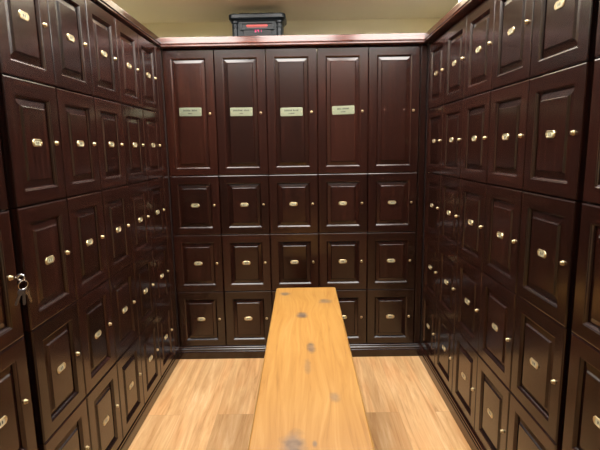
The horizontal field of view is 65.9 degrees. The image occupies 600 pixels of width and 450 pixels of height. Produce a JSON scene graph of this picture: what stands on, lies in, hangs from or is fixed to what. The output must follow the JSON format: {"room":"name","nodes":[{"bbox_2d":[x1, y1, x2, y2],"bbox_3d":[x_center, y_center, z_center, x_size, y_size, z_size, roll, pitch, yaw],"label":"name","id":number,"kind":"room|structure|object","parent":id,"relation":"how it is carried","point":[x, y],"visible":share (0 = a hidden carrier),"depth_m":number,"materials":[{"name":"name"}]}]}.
{"room":"locker room","nodes":[
{"label":"locker room","id":0,"kind":"room"},
{"bbox_2d":[111,0,458,22],"bbox_3d":[-0.043,-1.157,0.661,2.820,0.320,5.300,-1,9,0],"label":"ceiling","id":1,"kind":"structure","parent":0,"point":[143,11],"depth_m":2.94,"materials":[{"name":"beige paint"}]},
{"bbox_2d":[141,18,440,37],"bbox_3d":[-0.015,-0.427,3.417,2.820,2.460,0.100,-1,9,0],"label":"wall","id":2,"kind":"structure","parent":0,"point":[412,25],"depth_m":3.21,"materials":[{"name":"paint"}]},
{"bbox_2d":[159,33,428,49],"bbox_3d":[-0.044,-1.090,2.760,1.725,0.066,0.090,-1,9,0],"label":"trim","id":3,"kind":"structure","parent":2,"relation":"attached to","point":[389,39],"depth_m":2.72,"materials":[{"name":"brown wood"}]},
{"bbox_2d":[179,342,420,358],"bbox_3d":[-0.006,0.804,3.260,2.003,0.084,0.412,-1,9,0],"label":"baseboard","id":4,"kind":"structure","parent":2,"relation":"attached to","point":[370,349],"depth_m":3.06,"materials":[{"name":"brown wood"}]},
{"bbox_2d":[177,291,226,345],"bbox_3d":[-0.645,0.585,3.237,0.306,0.373,0.430,-1,9,0],"label":"locker","id":5,"kind":"object","parent":4,"relation":"on","point":[201,314],"visible":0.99,"depth_m":3.04,"materials":[{"name":"brown wood"}]},
{"bbox_2d":[173,234,223,291],"bbox_3d":[-0.651,0.215,3.176,0.306,0.373,0.430,-1,9,0],"label":"locker","id":6,"kind":"object","parent":5,"relation":"on","point":[198,258],"visible":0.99,"depth_m":2.98,"materials":[{"name":"brown wood"}]},
{"bbox_2d":[169,175,221,234],"bbox_3d":[-0.658,-0.155,3.115,0.306,0.373,0.430,-1,9,0],"label":"locker","id":7,"kind":"object","parent":6,"relation":"on","point":[195,200],"visible":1,"depth_m":2.91,"materials":[{"name":"brown wood"}]},
{"bbox_2d":[162,50,218,175],"bbox_3d":[-0.667,-0.710,3.023,0.306,0.748,0.429,-1,9,0],"label":"locker","id":8,"kind":"object","parent":7,"relation":"on","point":[188,75],"visible":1,"depth_m":2.82,"materials":[{"name":"brown wood"}]},
{"bbox_2d":[224,289,271,345],"bbox_3d":[-0.336,0.580,3.236,0.306,0.373,0.430,-1,9,0],"label":"locker","id":9,"kind":"object","parent":4,"relation":"on","point":[248,314],"visible":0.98,"depth_m":3.03,"materials":[{"name":"brown wood"}]},
{"bbox_2d":[222,234,271,290],"bbox_3d":[-0.342,0.210,3.174,0.306,0.373,0.430,-1,9,0],"label":"locker","id":10,"kind":"object","parent":9,"relation":"on","point":[246,257],"visible":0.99,"depth_m":2.97,"materials":[{"name":"brown wood"}]},
{"bbox_2d":[219,174,269,233],"bbox_3d":[-0.348,-0.160,3.113,0.306,0.373,0.431,-1,9,0],"label":"locker","id":11,"kind":"object","parent":10,"relation":"on","point":[244,199],"visible":0.99,"depth_m":2.91,"materials":[{"name":"brown wood"}]},
{"bbox_2d":[213,49,268,174],"bbox_3d":[-0.357,-0.715,3.021,0.306,0.748,0.430,-1,9,0],"label":"locker","id":12,"kind":"object","parent":11,"relation":"on","point":[240,74],"visible":1,"depth_m":2.82,"materials":[{"name":"brown wood"}]},
{"bbox_2d":[229,12,286,35],"bbox_3d":[-0.261,-1.197,2.936,0.350,0.229,0.200,-1,9,1],"label":"heater","id":13,"kind":"object","parent":12,"relation":"on","point":[243,24],"visible":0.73,"depth_m":2.84,"materials":[{"name":"black plastic"}]},
{"bbox_2d":[272,290,275,310],"bbox_3d":[-0.026,0.576,3.233,0.306,0.373,0.431,-1,9,0],"label":"locker","id":14,"kind":"object","parent":4,"relation":"on","point":[273,291],"visible":0.02,"depth_m":3.01,"materials":[{"name":"brown wood"}]},
{"bbox_2d":[270,233,318,289],"bbox_3d":[-0.033,0.205,3.172,0.306,0.373,0.430,-1,9,0],"label":"locker","id":15,"kind":"object","parent":14,"relation":"on","point":[294,256],"visible":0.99,"depth_m":2.97,"materials":[{"name":"brown wood"}]},
{"bbox_2d":[269,173,317,233],"bbox_3d":[-0.038,-0.164,3.111,0.306,0.373,0.430,-1,9,0],"label":"locker","id":16,"kind":"object","parent":15,"relation":"on","point":[293,198],"visible":0.99,"depth_m":2.91,"materials":[{"name":"brown wood"}]},
{"bbox_2d":[265,48,317,173],"bbox_3d":[-0.048,-0.719,3.019,0.306,0.748,0.431,-1,9,0],"label":"locker","id":17,"kind":"object","parent":16,"relation":"on","point":[291,73],"visible":1,"depth_m":2.82,"materials":[{"name":"brown wood"}]},
{"bbox_2d":[336,289,366,343],"bbox_3d":[0.283,0.571,3.232,0.306,0.373,0.430,-1,9,0],"label":"locker","id":18,"kind":"object","parent":4,"relation":"on","point":[353,302],"visible":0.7,"depth_m":3.03,"materials":[{"name":"brown wood"}]},
{"bbox_2d":[318,231,366,288],"bbox_3d":[0.277,0.201,3.170,0.306,0.373,0.431,-1,9,0],"label":"locker","id":19,"kind":"object","parent":18,"relation":"on","point":[342,255],"visible":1,"depth_m":2.97,"materials":[{"name":"brown wood"}]},
{"bbox_2d":[318,173,367,232],"bbox_3d":[0.271,-0.169,3.109,0.306,0.373,0.430,-1,9,0],"label":"locker","id":20,"kind":"object","parent":19,"relation":"on","point":[342,197],"visible":1,"depth_m":2.91,"materials":[{"name":"brown wood"}]},
{"bbox_2d":[317,47,367,173],"bbox_3d":[0.262,-0.724,3.018,0.306,0.748,0.430,-1,9,0],"label":"locker","id":21,"kind":"object","parent":20,"relation":"on","point":[342,72],"visible":1,"depth_m":2.81,"materials":[{"name":"brown wood"}]},
{"bbox_2d":[366,288,414,343],"bbox_3d":[0.593,0.566,3.230,0.306,0.373,0.430,-1,9,0],"label":"locker","id":22,"kind":"object","parent":4,"relation":"on","point":[390,312],"visible":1,"depth_m":3.03,"materials":[{"name":"brown wood"}]},
{"bbox_2d":[367,231,415,288],"bbox_3d":[0.587,0.196,3.169,0.306,0.373,0.430,-1,9,0],"label":"locker","id":23,"kind":"object","parent":22,"relation":"on","point":[390,255],"visible":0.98,"depth_m":2.97,"materials":[{"name":"brown wood"}]},
{"bbox_2d":[367,172,416,231],"bbox_3d":[0.580,-0.174,3.108,0.306,0.373,0.430,-1,9,0],"label":"locker","id":24,"kind":"object","parent":23,"relation":"on","point":[391,196],"visible":0.98,"depth_m":2.91,"materials":[{"name":"brown wood"}]},
{"bbox_2d":[368,46,419,172],"bbox_3d":[0.571,-0.729,3.016,0.306,0.748,0.430,-1,9,0],"label":"locker","id":25,"kind":"object","parent":24,"relation":"on","point":[393,71],"visible":1,"depth_m":2.81,"materials":[{"name":"brown wood"}]},
{"bbox_2d":[413,45,429,342],"bbox_3d":[0.765,-0.145,2.918,0.063,1.875,0.052,-1,9,0],"label":"trim","id":26,"kind":"structure","parent":2,"relation":"attached to","point":[424,49],"depth_m":2.90,"materials":[{"name":"brown wood"}]},
{"bbox_2d":[128,356,470,449],"bbox_3d":[-0.003,1.250,1.059,2.820,0.080,5.300,-1,9,0],"label":"floor","id":27,"kind":"structure","parent":0,"point":[204,404],"depth_m":2.46,"materials":[{"name":"brown wood"}]},
{"bbox_2d":[117,349,179,449],"bbox_3d":[-1.005,1.005,2.143,0.412,0.084,1.888,-1,9,0],"label":"baseboard","id":28,"kind":"structure","parent":27,"relation":"on","point":[132,432],"depth_m":2.44,"materials":[{"name":"brown wood"}]},
{"bbox_2d":[37,397,90,449],"bbox_3d":[-1.006,0.857,1.631,0.430,0.373,0.283,-1,9,0],"label":"locker","id":29,"kind":"object","parent":28,"relation":"on","point":[73,433],"visible":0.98,"depth_m":1.64,"materials":[{"name":"brown wood"}]},
{"bbox_2d":[22,301,85,443],"bbox_3d":[-1.012,0.486,1.570,0.430,0.373,0.283,-1,9,0],"label":"locker","id":30,"kind":"object","parent":29,"relation":"on","point":[53,348],"visible":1,"depth_m":1.52,"materials":[{"name":"brown wood"}]},
{"bbox_2d":[7,198,75,330],"bbox_3d":[-1.018,0.117,1.509,0.430,0.373,0.283,-1,9,0],"label":"locker","id":31,"kind":"object","parent":30,"relation":"on","point":[40,231],"visible":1,"depth_m":1.47,"materials":[{"name":"brown wood"}]},
{"bbox_2d":[0,74,65,207],"bbox_3d":[-1.024,-0.253,1.448,0.431,0.373,0.283,-1,9,0],"label":"locker","id":32,"kind":"object","parent":31,"relation":"on","point":[30,142],"visible":1,"depth_m":1.41,"materials":[{"name":"brown wood"}]},
{"bbox_2d":[0,0,54,85],"bbox_3d":[-1.030,-0.623,1.387,0.430,0.373,0.283,-1,9,0],"label":"locker","id":33,"kind":"object","parent":32,"relation":"on","point":[25,42],"visible":1,"depth_m":1.40,"materials":[{"name":"brown wood"}]},
{"bbox_2d":[85,362,122,449],"bbox_3d":[-1.004,0.810,1.913,0.431,0.373,0.283,-1,9,0],"label":"locker","id":34,"kind":"object","parent":28,"relation":"on","point":[102,402],"visible":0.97,"depth_m":1.91,"materials":[{"name":"brown wood"}]},
{"bbox_2d":[76,279,115,394],"bbox_3d":[-1.011,0.440,1.853,0.430,0.373,0.283,-1,9,0],"label":"locker","id":35,"kind":"object","parent":34,"relation":"on","point":[94,310],"visible":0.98,"depth_m":1.83,"materials":[{"name":"brown wood"}]},
{"bbox_2d":[61,191,108,299],"bbox_3d":[-1.017,0.070,1.792,0.430,0.373,0.283,-1,9,0],"label":"locker","id":36,"kind":"object","parent":35,"relation":"on","point":[85,211],"visible":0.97,"depth_m":1.77,"materials":[{"name":"brown wood"}]},
{"bbox_2d":[55,88,100,196],"bbox_3d":[-1.023,-0.300,1.731,0.430,0.373,0.283,-1,9,0],"label":"locker","id":37,"kind":"object","parent":36,"relation":"on","point":[76,115],"visible":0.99,"depth_m":1.71,"materials":[{"name":"brown wood"}]},
{"bbox_2d":[47,0,92,95],"bbox_3d":[-1.029,-0.670,1.669,0.429,0.373,0.283,-1,9,0],"label":"locker","id":38,"kind":"object","parent":37,"relation":"on","point":[67,18],"visible":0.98,"depth_m":1.67,"materials":[{"name":"brown wood"}]},
{"bbox_2d":[116,336,143,438],"bbox_3d":[-1.003,0.763,2.196,0.431,0.373,0.283,-1,9,0],"label":"locker","id":39,"kind":"object","parent":28,"relation":"on","point":[129,371],"visible":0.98,"depth_m":2.18,"materials":[{"name":"brown wood"}]},
{"bbox_2d":[108,263,138,360],"bbox_3d":[-1.010,0.393,2.135,0.430,0.373,0.283,-1,9,0],"label":"locker","id":40,"kind":"object","parent":39,"relation":"on","point":[121,284],"visible":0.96,"depth_m":2.12,"materials":[{"name":"brown wood"}]},
{"bbox_2d":[99,185,132,277],"bbox_3d":[-1.015,0.023,2.074,0.431,0.373,0.283,-1,9,0],"label":"locker","id":41,"kind":"object","parent":40,"relation":"on","point":[115,202],"visible":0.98,"depth_m":2.06,"materials":[{"name":"brown wood"}]},
{"bbox_2d":[93,97,126,189],"bbox_3d":[-1.022,-0.347,2.013,0.430,0.373,0.283,-1,9,0],"label":"locker","id":42,"kind":"object","parent":41,"relation":"on","point":[108,114],"visible":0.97,"depth_m":2.00,"materials":[{"name":"brown wood"}]},
{"bbox_2d":[84,0,120,102],"bbox_3d":[-1.028,-0.717,1.952,0.430,0.373,0.283,-1,9,0],"label":"locker","id":43,"kind":"object","parent":42,"relation":"on","point":[101,34],"visible":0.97,"depth_m":1.94,"materials":[{"name":"brown wood"}]},
{"bbox_2d":[139,316,160,403],"bbox_3d":[-1.003,0.716,2.479,0.430,0.373,0.283,-1,9,0],"label":"locker","id":44,"kind":"object","parent":28,"relation":"on","point":[148,338],"visible":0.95,"depth_m":2.46,"materials":[{"name":"brown wood"}]},
{"bbox_2d":[132,250,155,333],"bbox_3d":[-1.009,0.346,2.418,0.430,0.373,0.283,-1,9,0],"label":"locker","id":45,"kind":"object","parent":44,"relation":"on","point":[143,266],"visible":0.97,"depth_m":2.40,"materials":[{"name":"brown wood"}]},
{"bbox_2d":[123,181,151,261],"bbox_3d":[-1.015,-0.024,2.357,0.430,0.373,0.283,-1,9,0],"label":"locker","id":46,"kind":"object","parent":45,"relation":"on","point":[137,192],"visible":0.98,"depth_m":2.34,"materials":[{"name":"brown wood"}]},
{"bbox_2d":[121,104,146,184],"bbox_3d":[-1.021,-0.394,2.295,0.430,0.373,0.283,-1,9,0],"label":"locker","id":47,"kind":"object","parent":46,"relation":"on","point":[132,117],"visible":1,"depth_m":2.28,"materials":[{"name":"brown wood"}]},
{"bbox_2d":[114,17,141,107],"bbox_3d":[-1.027,-0.763,2.234,0.431,0.373,0.283,-1,9,0],"label":"locker","id":48,"kind":"object","parent":47,"relation":"on","point":[126,38],"visible":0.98,"depth_m":2.22,"materials":[{"name":"brown wood"}]},
{"bbox_2d":[156,299,174,376],"bbox_3d":[-1.002,0.669,2.762,0.430,0.373,0.283,-1,9,0],"label":"locker","id":49,"kind":"object","parent":28,"relation":"on","point":[164,317],"visible":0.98,"depth_m":2.75,"materials":[{"name":"brown wood"}]},
{"bbox_2d":[151,240,170,314],"bbox_3d":[-1.008,0.300,2.701,0.430,0.373,0.283,-1,9,0],"label":"locker","id":50,"kind":"object","parent":49,"relation":"on","point":[160,252],"visible":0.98,"depth_m":2.69,"materials":[{"name":"brown wood"}]},
{"bbox_2d":[147,178,166,248],"bbox_3d":[-1.014,-0.070,2.639,0.430,0.373,0.283,-1,9,0],"label":"locker","id":51,"kind":"object","parent":50,"relation":"on","point":[155,186],"visible":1,"depth_m":2.63,"materials":[{"name":"brown wood"}]},
{"bbox_2d":[142,109,162,179],"bbox_3d":[-1.020,-0.440,2.578,0.431,0.373,0.283,-1,9,0],"label":"locker","id":52,"kind":"object","parent":51,"relation":"on","point":[151,122],"visible":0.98,"depth_m":2.56,"materials":[{"name":"brown wood"}]},
{"bbox_2d":[137,34,158,112],"bbox_3d":[-1.026,-0.810,2.518,0.430,0.373,0.283,-1,9,0],"label":"locker","id":53,"kind":"object","parent":52,"relation":"on","point":[146,50],"visible":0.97,"depth_m":2.50,"materials":[{"name":"brown wood"}]},
{"bbox_2d":[90,0,160,47],"bbox_3d":[-0.865,-0.922,1.823,0.090,0.066,1.888,-1,9,0],"label":"trim","id":54,"kind":"structure","parent":53,"relation":"on","point":[109,6],"depth_m":2.22,"materials":[{"name":"brown wood"}]},
{"bbox_2d":[154,45,179,353],"bbox_3d":[-0.831,-0.110,2.863,0.046,1.875,0.163,-1,9,0],"label":"trim","id":55,"kind":"structure","parent":28,"relation":"on","point":[158,53],"depth_m":2.83,"materials":[{"name":"brown wood"}]},
{"bbox_3d":[-1.007,0.909,1.315,0.430,0.373,0.283,-1,9,0],"label":"locker","id":56,"kind":"object","parent":28,"relation":"on","visible":0},
{"bbox_2d":[0,337,36,449],"bbox_3d":[-1.012,0.539,1.254,0.430,0.373,0.283,-1,9,0],"label":"locker","id":57,"kind":"object","parent":56,"relation":"on","point":[17,427],"visible":0.99,"depth_m":1.32,"materials":[{"name":"brown wood"}]},
{"bbox_2d":[0,211,23,350],"bbox_3d":[-1.019,0.169,1.193,0.430,0.373,0.283,-1,9,0],"label":"locker","id":58,"kind":"object","parent":57,"relation":"on","point":[11,327],"visible":1,"depth_m":1.29,"materials":[{"name":"brown wood"}]},
{"bbox_2d":[0,143,7,210],"bbox_3d":[-1.025,-0.201,1.132,0.430,0.373,0.283,-1,9,0],"label":"locker","id":59,"kind":"object","parent":58,"relation":"on","point":[3,195],"visible":1,"depth_m":1.27,"materials":[{"name":"brown wood"}]},
{"bbox_2d":[13,274,31,305],"bbox_3d":[-0.781,0.182,1.301,0.044,0.091,0.029,-7,11,-32],"label":"keys","id":60,"kind":"object","parent":58,"relation":"hanging from","point":[22,292],"visible":1,"depth_m":1.30,"materials":[{"name":"silver metal"}]},
{"bbox_2d":[248,287,374,449],"bbox_3d":[0.035,0.820,1.573,0.330,0.600,2.155,-1,9,0],"label":"bench","id":61,"kind":"object","parent":27,"relation":"on","point":[309,397],"visible":1,"depth_m":1.53,"materials":[{"name":"brown wood"}]},
{"bbox_2d":[419,344,485,449],"bbox_3d":[0.986,0.979,2.103,0.412,0.084,1.945,-1,9,0],"label":"baseboard","id":62,"kind":"structure","parent":27,"relation":"on","point":[469,434],"depth_m":2.39,"materials":[{"name":"brown wood"}]},
{"bbox_2d":[421,290,436,365],"bbox_3d":[0.995,0.621,2.854,0.431,0.373,0.314,-1,9,0],"label":"locker","id":63,"kind":"object","parent":62,"relation":"on","point":[429,308],"visible":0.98,"depth_m":2.85,"materials":[{"name":"brown wood"}]},
{"bbox_2d":[423,232,438,304],"bbox_3d":[0.990,0.251,2.793,0.430,0.373,0.314,-1,9,0],"label":"locker","id":64,"kind":"object","parent":63,"relation":"on","point":[431,245],"visible":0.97,"depth_m":2.79,"materials":[{"name":"brown wood"}]},
{"bbox_2d":[424,172,441,240],"bbox_3d":[0.983,-0.119,2.732,0.431,0.373,0.314,-1,9,0],"label":"locker","id":65,"kind":"object","parent":64,"relation":"on","point":[432,180],"visible":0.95,"depth_m":2.72,"materials":[{"name":"brown wood"}]},
{"bbox_2d":[426,105,443,174],"bbox_3d":[0.977,-0.489,2.671,0.431,0.373,0.314,-1,9,0],"label":"locker","id":66,"kind":"object","parent":65,"relation":"on","point":[435,115],"visible":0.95,"depth_m":2.66,"materials":[{"name":"brown wood"}]},
{"bbox_2d":[428,32,445,108],"bbox_3d":[0.971,-0.859,2.610,0.430,0.373,0.314,-1,9,0],"label":"locker","id":67,"kind":"object","parent":66,"relation":"on","point":[437,48],"visible":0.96,"depth_m":2.60,"materials":[{"name":"brown wood"}]},
{"bbox_2d":[424,0,484,44],"bbox_3d":[0.770,-0.943,1.786,0.090,0.066,1.945,-1,9,0],"label":"trim","id":68,"kind":"structure","parent":67,"relation":"on","point":[463,8],"depth_m":2.26,"materials":[{"name":"brown wood"}]},
{"bbox_2d":[435,306,454,393],"bbox_3d":[0.994,0.673,2.541,0.430,0.373,0.314,-1,9,0],"label":"locker","id":69,"kind":"object","parent":62,"relation":"on","point":[445,329],"visible":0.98,"depth_m":2.53,"materials":[{"name":"brown wood"}]},
{"bbox_2d":[437,242,457,325],"bbox_3d":[0.989,0.303,2.480,0.430,0.373,0.314,-1,9,0],"label":"locker","id":70,"kind":"object","parent":69,"relation":"on","point":[447,259],"visible":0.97,"depth_m":2.47,"materials":[{"name":"brown wood"}]},
{"bbox_2d":[439,175,460,253],"bbox_3d":[0.982,-0.067,2.419,0.430,0.373,0.314,-1,9,0],"label":"locker","id":71,"kind":"object","parent":70,"relation":"on","point":[450,186],"visible":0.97,"depth_m":2.41,"materials":[{"name":"brown wood"}]},
{"bbox_2d":[441,99,463,177],"bbox_3d":[0.976,-0.437,2.358,0.430,0.373,0.314,-1,9,0],"label":"locker","id":72,"kind":"object","parent":71,"relation":"on","point":[452,112],"visible":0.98,"depth_m":2.35,"materials":[{"name":"brown wood"}]},
{"bbox_2d":[443,15,466,104],"bbox_3d":[0.970,-0.807,2.296,0.430,0.373,0.314,-1,9,0],"label":"locker","id":73,"kind":"object","parent":72,"relation":"on","point":[455,44],"visible":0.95,"depth_m":2.28,"materials":[{"name":"brown wood"}]},
{"bbox_2d":[452,327,478,430],"bbox_3d":[0.994,0.725,2.228,0.430,0.373,0.314,-1,9,0],"label":"locker","id":74,"kind":"object","parent":62,"relation":"on","point":[465,362],"visible":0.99,"depth_m":2.21,"materials":[{"name":"brown wood"}]},
{"bbox_2d":[455,255,482,351],"bbox_3d":[0.988,0.355,2.167,0.429,0.373,0.314,-1,9,0],"label":"locker","id":75,"kind":"object","parent":74,"relation":"on","point":[469,277],"visible":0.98,"depth_m":2.15,"materials":[{"name":"brown wood"}]},
{"bbox_2d":[458,179,487,270],"bbox_3d":[0.981,-0.015,2.106,0.430,0.373,0.314,-1,9,0],"label":"locker","id":76,"kind":"object","parent":75,"relation":"on","point":[472,193],"visible":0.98,"depth_m":2.09,"materials":[{"name":"brown wood"}]},
{"bbox_2d":[461,91,490,182],"bbox_3d":[0.975,-0.385,2.045,0.431,0.373,0.314,-1,9,0],"label":"locker","id":77,"kind":"object","parent":76,"relation":"on","point":[476,109],"visible":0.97,"depth_m":2.02,"materials":[{"name":"brown wood"}]},
{"bbox_2d":[464,0,495,97],"bbox_3d":[0.969,-0.755,1.984,0.430,0.373,0.314,-1,9,0],"label":"locker","id":78,"kind":"object","parent":77,"relation":"on","point":[480,21],"visible":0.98,"depth_m":1.97,"materials":[{"name":"brown wood"}]},
{"bbox_2d":[475,355,510,449],"bbox_3d":[0.992,0.777,1.915,0.431,0.373,0.314,-1,9,0],"label":"locker","id":79,"kind":"object","parent":62,"relation":"on","point":[492,395],"visible":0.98,"depth_m":1.91,"materials":[{"name":"brown wood"}]},
{"bbox_2d":[478,272,516,389],"bbox_3d":[0.986,0.407,1.854,0.431,0.373,0.314,-1,9,0],"label":"locker","id":80,"kind":"object","parent":79,"relation":"on","point":[498,302],"visible":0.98,"depth_m":1.83,"materials":[{"name":"brown wood"}]},
{"bbox_2d":[483,184,524,293],"bbox_3d":[0.980,0.037,1.793,0.430,0.373,0.314,-1,9,0],"label":"locker","id":81,"kind":"object","parent":80,"relation":"on","point":[503,210],"visible":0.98,"depth_m":1.77,"materials":[{"name":"brown wood"}]},
{"bbox_2d":[487,79,529,189],"bbox_3d":[0.974,-0.333,1.732,0.430,0.373,0.314,-1,9,0],"label":"locker","id":82,"kind":"object","parent":81,"relation":"on","point":[509,104],"visible":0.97,"depth_m":1.71,"materials":[{"name":"brown wood"}]},
{"bbox_2d":[491,0,534,89],"bbox_3d":[0.968,-0.703,1.671,0.431,0.373,0.314,-1,9,0],"label":"locker","id":83,"kind":"object","parent":82,"relation":"on","point":[514,19],"visible":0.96,"depth_m":1.67,"materials":[{"name":"brown wood"}]},
{"bbox_2d":[507,392,561,449],"bbox_3d":[0.992,0.828,1.602,0.430,0.373,0.314,-1,9,0],"label":"locker","id":84,"kind":"object","parent":62,"relation":"on","point":[524,432],"visible":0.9,"depth_m":1.62,"materials":[{"name":"brown wood"}]},
{"bbox_2d":[511,295,572,443],"bbox_3d":[0.986,0.458,1.541,0.430,0.373,0.314,-1,9,0],"label":"locker","id":85,"kind":"object","parent":84,"relation":"on","point":[541,348],"visible":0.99,"depth_m":1.50,"materials":[{"name":"brown wood"}]},
{"bbox_2d":[517,191,586,327],"bbox_3d":[0.979,0.088,1.480,0.431,0.373,0.314,-1,9,0],"label":"locker","id":86,"kind":"object","parent":85,"relation":"on","point":[550,225],"visible":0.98,"depth_m":1.44,"materials":[{"name":"brown wood"}]},
{"bbox_2d":[523,61,594,199],"bbox_3d":[0.973,-0.281,1.419,0.430,0.373,0.314,-1,9,0],"label":"locker","id":87,"kind":"object","parent":86,"relation":"on","point":[559,107],"visible":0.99,"depth_m":1.37,"materials":[{"name":"brown wood"}]},
{"bbox_2d":[530,0,598,77],"bbox_3d":[0.967,-0.651,1.358,0.430,0.373,0.314,-1,9,0],"label":"locker","id":88,"kind":"object","parent":87,"relation":"on","point":[564,31],"visible":0.97,"depth_m":1.35,"materials":[{"name":"brown wood"}]},
{"bbox_3d":[0.990,0.884,1.262,0.430,0.373,0.314,-1,9,0],"label":"locker","id":89,"kind":"object","parent":62,"relation":"on","visible":0},
{"bbox_2d":[562,333,599,449],"bbox_3d":[0.984,0.515,1.201,0.430,0.373,0.314,-1,9,0],"label":"locker","id":90,"kind":"object","parent":89,"relation":"on","point":[581,431],"visible":0.98,"depth_m":1.28,"materials":[{"name":"brown wood"}]},
{"bbox_2d":[572,203,599,349],"bbox_3d":[0.978,0.145,1.140,0.430,0.373,0.314,-1,9,0],"label":"locker","id":91,"kind":"object","parent":90,"relation":"on","point":[586,311],"visible":0.96,"depth_m":1.25,"materials":[{"name":"brown wood"}]},
{"bbox_2d":[583,58,599,203],"bbox_3d":[0.972,-0.225,1.079,0.429,0.373,0.314,-1,9,0],"label":"locker","id":92,"kind":"object","parent":91,"relation":"on","point":[591,194],"visible":1,"depth_m":1.21,"materials":[{"name":"brown wood"}]},
{"bbox_2d":[595,0,599,57],"bbox_3d":[0.966,-0.595,1.018,0.430,0.373,0.314,-1,9,0],"label":"locker","id":93,"kind":"object","parent":92,"relation":"on","point":[597,48],"visible":1,"depth_m":1.18,"materials":[{"name":"brown wood"}]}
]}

